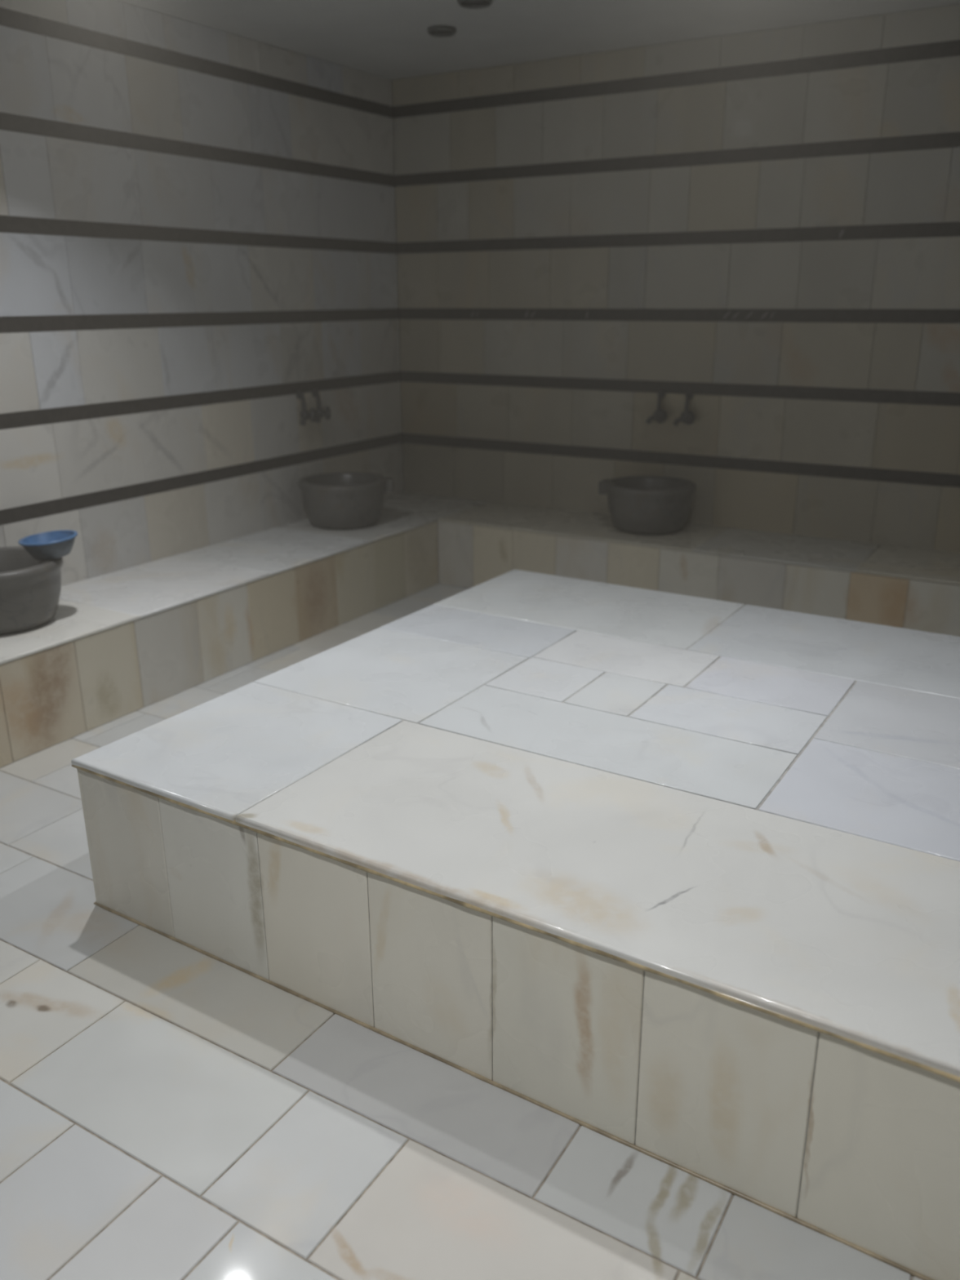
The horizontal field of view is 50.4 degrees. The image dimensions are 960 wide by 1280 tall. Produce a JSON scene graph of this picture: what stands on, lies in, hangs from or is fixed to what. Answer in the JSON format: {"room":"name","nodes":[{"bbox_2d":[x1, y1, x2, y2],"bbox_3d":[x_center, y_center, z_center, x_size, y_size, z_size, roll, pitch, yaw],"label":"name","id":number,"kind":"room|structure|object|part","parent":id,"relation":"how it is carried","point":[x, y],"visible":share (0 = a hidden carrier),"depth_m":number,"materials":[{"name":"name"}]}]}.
{"room":"turkish bath","nodes":[
{"label":"turkish bath","id":0,"kind":"room"},
{"bbox_2d":[0,0,403,586],"bbox_3d":[-2.357,-0.981,3.592,0.100,2.815,7.000,11,21,29],"label":"wall","id":1,"kind":"structure","parent":0,"point":[42,77],"depth_m":4.87,"materials":[{"name":"tile"}]},
{"bbox_2d":[296,390,315,425],"bbox_3d":[-0.972,-1.298,5.703,0.102,0.188,0.109,-3,19,-7],"label":"tap","id":2,"kind":"object","parent":1,"relation":"attached to","point":[304,415],"visible":1,"depth_m":5.70,"materials":[{"name":"metal"}]},
{"bbox_3d":[-0.988,-1.231,5.705,0.032,0.061,0.075,0,19,1],"label":"spout","id":3,"kind":"part","parent":2,"relation":"part of","materials":[{"name":"metal"}]},
{"bbox_3d":[-0.943,-1.264,5.733,0.040,0.076,0.076,-3,19,-7],"label":"handle","id":4,"kind":"part","parent":2,"relation":"part of","materials":[{"name":"metal"}]},
{"bbox_2d":[311,388,330,422],"bbox_3d":[-0.905,-1.334,5.809,0.102,0.188,0.109,-3,19,-7],"label":"tap","id":5,"kind":"object","parent":1,"relation":"attached to","point":[320,412],"visible":0.97,"depth_m":5.81,"materials":[{"name":"metal"}]},
{"bbox_3d":[-0.921,-1.267,5.810,0.032,0.061,0.075,0,19,1],"label":"spout","id":6,"kind":"part","parent":5,"relation":"part of","materials":[{"name":"metal"}]},
{"bbox_3d":[-0.876,-1.300,5.839,0.040,0.076,0.076,-3,19,-7],"label":"handle","id":7,"kind":"part","parent":5,"relation":"part of","materials":[{"name":"metal"}]},
{"bbox_2d":[0,7,959,118],"bbox_3d":[0.099,-1.691,1.787,5.672,0.062,7.022,11,21,29],"label":"trim","id":8,"kind":"structure","parent":1,"relation":"attached to","point":[8,18],"depth_m":4.95,"materials":[{"name":"stone"}]},
{"bbox_2d":[0,111,959,186],"bbox_3d":[0.101,-1.340,1.905,5.672,0.062,7.022,11,21,29],"label":"trim","id":9,"kind":"structure","parent":1,"relation":"attached to","point":[8,122],"depth_m":5.05,"materials":[{"name":"stone"}]},
{"bbox_2d":[0,215,959,253],"bbox_3d":[0.103,-0.982,2.026,5.672,0.062,7.022,11,21,29],"label":"trim","id":10,"kind":"structure","parent":1,"relation":"attached to","point":[16,224],"depth_m":5.15,"materials":[{"name":"stone"}]},
{"bbox_2d":[0,308,959,333],"bbox_3d":[0.105,-0.619,2.148,5.672,0.062,7.022,11,21,29],"label":"trim","id":11,"kind":"structure","parent":1,"relation":"attached to","point":[67,322],"depth_m":5.29,"materials":[{"name":"stone"}]},
{"bbox_2d":[0,371,959,429],"bbox_3d":[0.107,-0.259,2.269,5.672,0.062,7.022,11,21,29],"label":"trim","id":12,"kind":"structure","parent":1,"relation":"attached to","point":[29,418],"depth_m":5.34,"materials":[{"name":"stone"}]},
{"bbox_2d":[0,432,959,525],"bbox_3d":[0.109,0.109,2.393,5.672,0.062,7.022,11,21,29],"label":"trim","id":13,"kind":"structure","parent":1,"relation":"attached to","point":[24,513],"depth_m":5.45,"materials":[{"name":"stone"}]},
{"bbox_2d":[0,583,921,1279],"bbox_3d":[0.107,0.865,2.638,5.650,0.100,7.023,11,21,29],"label":"floor","id":14,"kind":"structure","parent":0,"point":[169,1110],"depth_m":2.06,"materials":[{"name":"tile"}]},
{"bbox_2d":[0,492,959,768],"bbox_3d":[0.472,0.441,3.138,5.648,0.405,5.599,11,21,29],"label":"bench","id":15,"kind":"object","parent":14,"relation":"on","point":[117,644],"visible":0.84,"depth_m":4.92,"materials":[{"name":"tile"}]},
{"bbox_2d":[0,546,62,634],"bbox_3d":[-1.889,-0.189,4.013,0.489,0.255,0.489,-12,22,-32],"label":"stone basin","id":16,"kind":"object","parent":15,"relation":"on","point":[30,588],"visible":0.86,"depth_m":3.90,"materials":[{"name":"stone"}]},
{"bbox_2d":[18,529,77,559],"bbox_3d":[-1.694,-0.370,4.013,0.219,0.089,0.220,-4,19,-10],"label":"plastic bowl","id":17,"kind":"object","parent":16,"relation":"on","point":[47,545],"visible":1,"depth_m":3.97,"materials":[{"name":"blue plastic"}]},
{"bbox_2d":[298,471,394,529],"bbox_3d":[-0.767,-0.780,5.750,0.492,0.255,0.490,11,21,29],"label":"stone basin","id":18,"kind":"object","parent":15,"relation":"on","point":[344,500],"visible":1,"depth_m":5.59,"materials":[{"name":"stone"}]},
{"bbox_3d":[0.471,0.255,3.076,5.646,0.012,5.598,11,21,29],"label":"seat","id":19,"kind":"part","parent":15,"relation":"part of","materials":[{"name":"stone"}]},
{"bbox_2d":[598,475,696,534],"bbox_3d":[0.928,-0.734,5.587,0.490,0.255,0.490,-5,19,-12],"label":"stone basin","id":20,"kind":"object","parent":15,"relation":"on","point":[637,504],"visible":1,"depth_m":5.43,"materials":[{"name":"stone"}]},
{"bbox_2d":[71,568,959,1279],"bbox_3d":[0.510,0.408,3.149,2.319,0.460,2.346,11,22,30],"label":"platform","id":21,"kind":"object","parent":14,"relation":"on","point":[674,878],"visible":1,"depth_m":2.35,"materials":[{"name":"tile"}]},
{"bbox_2d":[117,0,959,79],"bbox_3d":[0.098,-1.900,1.717,5.650,0.100,7.000,11,21,29],"label":"ceiling","id":22,"kind":"structure","parent":0,"point":[390,39],"depth_m":4.73,"materials":[{"name":"paint"}]},
{"bbox_2d":[427,25,456,36],"bbox_3d":[-0.181,-2.884,4.833,0.136,0.022,0.136,11,21,29],"label":"recessed light","id":23,"kind":"object","parent":22,"relation":"in","point":[435,30],"visible":1,"depth_m":4.81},
{"bbox_2d":[457,0,492,8],"bbox_3d":[-0.021,-2.722,4.349,0.150,0.022,0.150,11,21,29],"label":"recessed light","id":24,"kind":"object","parent":22,"relation":"in","point":[472,4],"visible":1,"depth_m":4.38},
{"bbox_2d":[391,4,959,552],"bbox_3d":[1.937,-1.498,5.061,5.650,2.815,0.100,11,21,29],"label":"wall","id":25,"kind":"structure","parent":0,"point":[921,96],"depth_m":5.37,"materials":[{"name":"tile"}]},
{"bbox_2d":[645,389,667,424],"bbox_3d":[0.975,-1.282,5.623,0.109,0.188,0.102,-3,19,-7],"label":"tap","id":26,"kind":"object","parent":25,"relation":"attached to","point":[660,415],"visible":1,"depth_m":5.61,"materials":[{"name":"metal"}]},
{"bbox_3d":[0.955,-1.226,5.659,0.075,0.061,0.032,0,19,1],"label":"spout","id":27,"kind":"part","parent":26,"relation":"part of","materials":[{"name":"metal"}]},
{"bbox_3d":[0.993,-1.232,5.609,0.076,0.076,0.040,-3,19,-7],"label":"handle","id":28,"kind":"part","parent":26,"relation":"part of","materials":[{"name":"metal"}]},
{"bbox_2d":[672,391,695,426],"bbox_3d":[1.112,-1.256,5.545,0.109,0.188,0.102,-3,19,-7],"label":"tap","id":29,"kind":"object","parent":25,"relation":"attached to","point":[687,417],"visible":1,"depth_m":5.53,"materials":[{"name":"metal"}]},
{"bbox_3d":[1.092,-1.201,5.580,0.075,0.061,0.032,0,19,1],"label":"spout","id":30,"kind":"part","parent":29,"relation":"part of","materials":[{"name":"metal"}]},
{"bbox_3d":[1.130,-1.207,5.531,0.076,0.076,0.040,-3,19,-7],"label":"handle","id":31,"kind":"part","parent":29,"relation":"part of","materials":[{"name":"metal"}]}
]}

